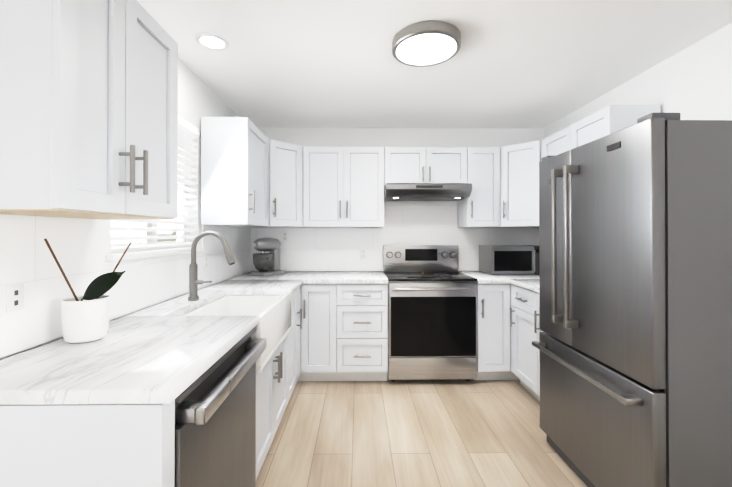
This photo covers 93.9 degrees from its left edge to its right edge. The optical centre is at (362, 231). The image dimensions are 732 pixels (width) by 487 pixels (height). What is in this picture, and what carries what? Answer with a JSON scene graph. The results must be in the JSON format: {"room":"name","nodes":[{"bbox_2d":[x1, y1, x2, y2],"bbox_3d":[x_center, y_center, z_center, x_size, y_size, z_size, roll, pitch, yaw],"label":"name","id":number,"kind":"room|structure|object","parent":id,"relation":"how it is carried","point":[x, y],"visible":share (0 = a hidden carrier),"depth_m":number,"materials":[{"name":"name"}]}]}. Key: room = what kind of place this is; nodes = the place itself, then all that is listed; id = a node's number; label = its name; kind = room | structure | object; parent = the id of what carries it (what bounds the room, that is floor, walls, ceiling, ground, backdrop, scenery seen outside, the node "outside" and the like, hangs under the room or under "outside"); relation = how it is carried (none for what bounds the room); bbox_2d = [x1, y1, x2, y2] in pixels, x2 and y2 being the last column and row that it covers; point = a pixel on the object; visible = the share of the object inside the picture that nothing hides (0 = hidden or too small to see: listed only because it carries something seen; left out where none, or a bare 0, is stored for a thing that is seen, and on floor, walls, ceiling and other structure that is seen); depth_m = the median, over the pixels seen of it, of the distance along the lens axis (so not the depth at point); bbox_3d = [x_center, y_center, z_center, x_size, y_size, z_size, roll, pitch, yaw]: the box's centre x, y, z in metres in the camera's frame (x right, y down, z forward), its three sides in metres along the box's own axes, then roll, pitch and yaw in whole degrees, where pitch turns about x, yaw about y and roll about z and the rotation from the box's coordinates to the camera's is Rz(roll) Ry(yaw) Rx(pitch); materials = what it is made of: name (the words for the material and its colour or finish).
{"room":"kitchen","nodes":[
{"label":"kitchen","id":0,"kind":"room"},
{"bbox_2d":[0,57,249,359],"bbox_3d":[-1.205,0.096,-0.322,0.150,2.420,7.800,0,0,-1],"label":"wall","id":1,"kind":"structure","parent":0,"point":[198,98],"depth_m":2.41,"materials":[{"name":"white paint"}]},
{"bbox_2d":[0,0,177,219],"bbox_3d":[-0.937,-0.438,1.189,0.378,0.766,0.590,0,0,-1],"label":"upper cabinet","id":2,"kind":"object","parent":1,"relation":"attached to","point":[88,109],"visible":1,"depth_m":1.01,"materials":[{"name":"white wood"}]},
{"bbox_2d":[0,214,251,357],"bbox_3d":[-1.151,0.174,1.928,0.010,0.454,3.299,0,0,-1],"label":"tile backsplash","id":3,"kind":"structure","parent":1,"relation":"attached to","point":[27,260],"depth_m":1.34,"materials":[{"name":"white tile"}]},
{"bbox_2d":[6,284,23,312],"bbox_3d":[-1.133,0.215,1.116,0.006,0.085,0.055,0,0,-1],"label":"electrical outlet","id":4,"kind":"object","parent":3,"relation":"attached to","point":[14,297],"visible":1,"depth_m":1.11,"materials":[{"name":"white plastic"}]},
{"bbox_2d":[204,254,207,269],"bbox_3d":[-1.150,0.220,2.513,0.006,0.110,0.070,0,0,-1],"label":"electrical outlet","id":5,"kind":"object","parent":3,"relation":"attached to","point":[205,261],"visible":1,"depth_m":2.51,"materials":[{"name":"white plastic"}]},
{"bbox_2d":[106,140,203,260],"bbox_3d":[-1.195,-0.298,1.990,0.145,0.867,0.910,0,0,-1],"label":"window","id":6,"kind":"structure","parent":1,"relation":"in","point":[134,253],"depth_m":1.96,"materials":[{"name":"white"}]},
{"bbox_2d":[111,116,198,248],"bbox_3d":[-1.174,-0.323,1.990,0.057,0.811,0.838,0,0,-1],"label":"window blinds","id":7,"kind":"object","parent":6,"relation":"attached to","point":[188,132],"visible":0.35,"depth_m":2.22,"materials":[{"name":"white plastic"}]},
{"bbox_2d":[201,117,267,225],"bbox_3d":[-0.960,-0.432,2.694,0.370,0.762,0.550,0,0,-1],"label":"upper cabinet","id":8,"kind":"object","parent":1,"relation":"attached to","point":[234,171],"visible":1,"depth_m":2.42,"materials":[{"name":"white wood"}]},
{"bbox_2d":[250,128,543,271],"bbox_3d":[0.372,0.115,3.672,3.400,2.420,0.150,0,0,-1],"label":"wall","id":9,"kind":"structure","parent":0,"point":[400,137],"depth_m":3.60,"materials":[{"name":"white paint"}]},
{"bbox_2d":[236,139,302,226],"bbox_3d":[-0.858,-0.430,3.267,0.588,0.762,0.592,0,0,-1],"label":"upper cabinet","id":10,"kind":"object","parent":9,"relation":"attached to","point":[285,184],"visible":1,"depth_m":3.11,"materials":[{"name":"white wood"}]},
{"bbox_2d":[303,147,383,226],"bbox_3d":[-0.177,-0.429,3.386,0.771,0.762,0.370,0,0,-1],"label":"upper cabinet","id":11,"kind":"object","parent":9,"relation":"attached to","point":[343,186],"visible":1,"depth_m":3.25,"materials":[{"name":"white wood"}]},
{"bbox_2d":[252,201,538,270],"bbox_3d":[0.388,0.416,3.590,3.068,1.718,0.011,0,0,-1],"label":"tile backsplash","id":12,"kind":"structure","parent":9,"relation":"attached to","point":[405,222],"depth_m":3.59,"materials":[{"name":"white tile"}]},
{"bbox_2d":[282,231,287,240],"bbox_3d":[-0.807,0.045,3.569,0.070,0.110,0.006,0,0,-1],"label":"electrical outlet","id":13,"kind":"object","parent":12,"relation":"attached to","point":[284,235],"visible":1,"depth_m":3.57,"materials":[{"name":"white plastic"}]},
{"bbox_2d":[360,248,366,258],"bbox_3d":[0.013,0.227,3.578,0.070,0.115,0.006,0,0,-1],"label":"electrical outlet","id":14,"kind":"object","parent":12,"relation":"attached to","point":[363,253],"visible":1,"depth_m":3.58,"materials":[{"name":"white plastic"}]},
{"bbox_2d":[384,147,466,185],"bbox_3d":[0.605,-0.628,3.397,0.790,0.364,0.370,0,0,-1],"label":"upper cabinet","id":15,"kind":"object","parent":9,"relation":"attached to","point":[425,164],"visible":0.81,"depth_m":3.26,"materials":[{"name":"white wood"}]},
{"bbox_2d":[384,183,471,200],"bbox_3d":[0.606,-0.380,3.345,0.782,0.126,0.488,0,0,-1],"label":"range hood","id":16,"kind":"object","parent":15,"relation":"attached to","point":[426,191],"visible":0.98,"depth_m":3.13,"materials":[{"name":"metal"}]},
{"bbox_2d":[458,147,499,226],"bbox_3d":[1.157,-0.429,3.403,0.311,0.762,0.370,0,0,-1],"label":"upper cabinet","id":17,"kind":"object","parent":9,"relation":"attached to","point":[479,206],"visible":0.98,"depth_m":3.27,"materials":[{"name":"white wood"}]},
{"bbox_2d":[500,140,541,226],"bbox_3d":[1.608,-0.429,3.299,0.592,0.762,0.588,0,0,-1],"label":"upper cabinet","id":18,"kind":"object","parent":9,"relation":"attached to","point":[519,185],"visible":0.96,"depth_m":3.14,"materials":[{"name":"white wood"}]},
{"bbox_2d":[255,376,587,486],"bbox_3d":[0.420,1.356,-0.308,3.400,0.100,8.100,0,0,-1],"label":"floor","id":19,"kind":"structure","parent":0,"point":[443,433],"depth_m":2.18,"materials":[{"name":"brown wood"}]},
{"bbox_2d":[116,328,291,486],"bbox_3d":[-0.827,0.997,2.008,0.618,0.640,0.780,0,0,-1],"label":"base cabinet","id":20,"kind":"object","parent":19,"relation":"on","point":[145,433],"depth_m":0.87,"materials":[{"name":"white wood"}]},
{"bbox_2d":[175,327,266,486],"bbox_3d":[-0.775,0.881,1.267,0.668,0.866,0.687,0,0,-1],"label":"dishwasher","id":21,"kind":"object","parent":19,"relation":"on","point":[215,424],"visible":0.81,"depth_m":1.20,"materials":[{"name":"grey metal"}]},
{"bbox_2d":[192,287,299,391],"bbox_3d":[-0.834,0.882,2.559,0.618,0.876,0.441,0,0,-1],"label":"base cabinet","id":22,"kind":"object","parent":19,"relation":"on","point":[295,296],"depth_m":2.73,"materials":[{"name":"white wood"}]},
{"bbox_2d":[300,286,301,372],"bbox_3d":[-0.838,0.883,2.838,0.618,0.876,0.232,0,0,-1],"label":"base cabinet","id":23,"kind":"object","parent":19,"relation":"on","point":[300,286],"depth_m":2.92,"materials":[{"name":"white wood"}]},
{"bbox_2d":[297,284,308,380],"bbox_3d":[-0.811,0.885,3.248,0.680,0.876,0.618,0,0,-1],"label":"base cabinet","id":24,"kind":"object","parent":19,"relation":"on","point":[304,375],"depth_m":2.94,"materials":[{"name":"white wood"}]},
{"bbox_2d":[0,271,311,404],"bbox_3d":[-0.809,0.422,2.212,0.660,0.037,2.711,0,0,-1],"label":"countertop","id":25,"kind":"structure","parent":24,"relation":"on","point":[166,352],"depth_m":1.10,"materials":[{"name":"stone"}]},
{"bbox_2d":[44,238,130,342],"bbox_3d":[-1.002,0.210,1.305,0.189,0.376,0.356,0,0,-1],"label":"potted plant","id":26,"kind":"object","parent":25,"relation":"on","point":[84,318],"visible":1,"depth_m":1.23,"materials":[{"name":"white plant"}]},
{"bbox_2d":[188,231,234,300],"bbox_3d":[-0.885,0.197,2.008,0.273,0.408,0.065,0,0,-1],"label":"faucet","id":27,"kind":"object","parent":25,"relation":"on","point":[194,282],"visible":1,"depth_m":2.00,"materials":[{"name":"silver metal"}]},
{"bbox_2d":[183,291,291,371],"bbox_3d":[-0.719,0.542,2.012,0.458,0.260,0.750,0,0,-1],"label":"farmhouse sink","id":28,"kind":"object","parent":25,"relation":"in","point":[274,325],"visible":0.5,"depth_m":2.13,"materials":[{"name":"white ceramic"}]},
{"bbox_2d":[250,238,284,275],"bbox_3d":[-0.906,0.231,3.279,0.295,0.353,0.332,0,0,-1],"label":"stand mixer","id":29,"kind":"object","parent":25,"relation":"on","point":[266,264],"visible":1,"depth_m":3.18,"materials":[{"name":"silver metal"}]},
{"bbox_2d":[308,271,387,283],"bbox_3d":[-0.361,0.427,3.248,1.160,0.037,0.649,0,0,-1],"label":"countertop","id":30,"kind":"structure","parent":24,"relation":"on","point":[317,277],"depth_m":3.05,"materials":[{"name":"stone"}]},
{"bbox_2d":[309,284,336,380],"bbox_3d":[-0.377,0.885,3.254,0.303,0.876,0.618,0,0,-1],"label":"base cabinet","id":31,"kind":"object","parent":19,"relation":"on","point":[322,297],"depth_m":2.96,"materials":[{"name":"white wood"}]},
{"bbox_2d":[337,284,387,380],"bbox_3d":[-0.034,0.885,3.258,0.503,0.876,0.618,0,0,-1],"label":"base cabinet","id":32,"kind":"object","parent":19,"relation":"on","point":[344,333],"depth_m":2.95,"materials":[{"name":"white wood"}]},
{"bbox_2d":[383,245,476,381],"bbox_3d":[0.607,0.728,3.226,0.774,1.190,0.715,0,0,-1],"label":"stove","id":33,"kind":"object","parent":19,"relation":"on","point":[432,311],"visible":0.98,"depth_m":2.94,"materials":[{"name":"silver metal"}]},
{"bbox_2d":[474,283,512,379],"bbox_3d":[1.137,0.885,3.272,0.284,0.876,0.618,0,0,-1],"label":"base cabinet","id":34,"kind":"object","parent":19,"relation":"on","point":[493,299],"depth_m":2.98,"materials":[{"name":"white wood"}]},
{"bbox_2d":[459,271,511,282],"bbox_3d":[1.122,0.427,3.266,0.254,0.037,0.649,0,0,-1],"label":"countertop","id":35,"kind":"structure","parent":34,"relation":"on","point":[482,277],"depth_m":3.05,"materials":[{"name":"stone"}]},
{"bbox_2d":[479,245,538,274],"bbox_3d":[1.470,0.271,3.366,0.510,0.274,0.387,0,0,-1],"label":"microwave","id":36,"kind":"object","parent":35,"relation":"on","point":[508,259],"visible":0.85,"depth_m":3.21,"materials":[{"name":"metal"}]},
{"bbox_2d":[510,284,542,401],"bbox_3d":[1.583,0.882,2.586,0.660,0.876,0.795,0,0,-1],"label":"base cabinet","id":37,"kind":"object","parent":19,"relation":"on","point":[525,330],"visible":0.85,"depth_m":2.73,"materials":[{"name":"white wood"}]},
{"bbox_2d":[496,274,539,292],"bbox_3d":[1.585,0.425,2.892,0.664,0.037,1.408,0,0,-1],"label":"countertop","id":38,"kind":"structure","parent":37,"relation":"on","point":[528,281],"depth_m":2.86,"materials":[{"name":"stone"}]},
{"bbox_2d":[532,113,731,486],"bbox_3d":[1.492,0.423,1.759,0.867,1.787,0.840,0,0,-1],"label":"fridge","id":39,"kind":"object","parent":19,"relation":"on","point":[633,345],"visible":1,"depth_m":1.39,"materials":[{"name":"grey metal"}]},
{"bbox_2d":[137,0,731,128],"bbox_3d":[0.420,-1.164,-0.296,3.400,0.100,8.100,0,0,-1],"label":"ceiling","id":40,"kind":"structure","parent":0,"point":[526,64],"depth_m":2.13,"materials":[{"name":"white paint"}]},
{"bbox_2d":[195,32,228,50],"bbox_3d":[-0.868,-1.099,1.978,0.184,0.008,0.184,0,0,-1],"label":"recessed light","id":41,"kind":"object","parent":40,"relation":"in","point":[212,41],"visible":1,"depth_m":1.97,"materials":[{"name":"white plastic"}]},
{"bbox_2d":[392,21,460,66],"bbox_3d":[0.367,-1.073,1.973,0.390,0.057,0.390,0,0,-1],"label":"flush ceiling light","id":42,"kind":"object","parent":40,"relation":"attached to","point":[425,43],"visible":1,"depth_m":1.91,"materials":[{"name":"silver metal"}]},
{"bbox_2d":[544,22,731,138],"bbox_3d":[2.045,0.096,-0.282,0.150,2.420,7.800,0,0,-1],"label":"wall","id":43,"kind":"structure","parent":0,"point":[693,81],"depth_m":2.04,"materials":[{"name":"white paint"}]},
{"bbox_2d":[542,105,660,157],"bbox_3d":[1.728,-0.433,2.597,0.370,0.762,0.809,0,0,-1],"label":"upper cabinet","id":44,"kind":"object","parent":43,"relation":"attached to","point":[607,120],"visible":0.1,"depth_m":2.34,"materials":[{"name":"white wood"}]}
]}

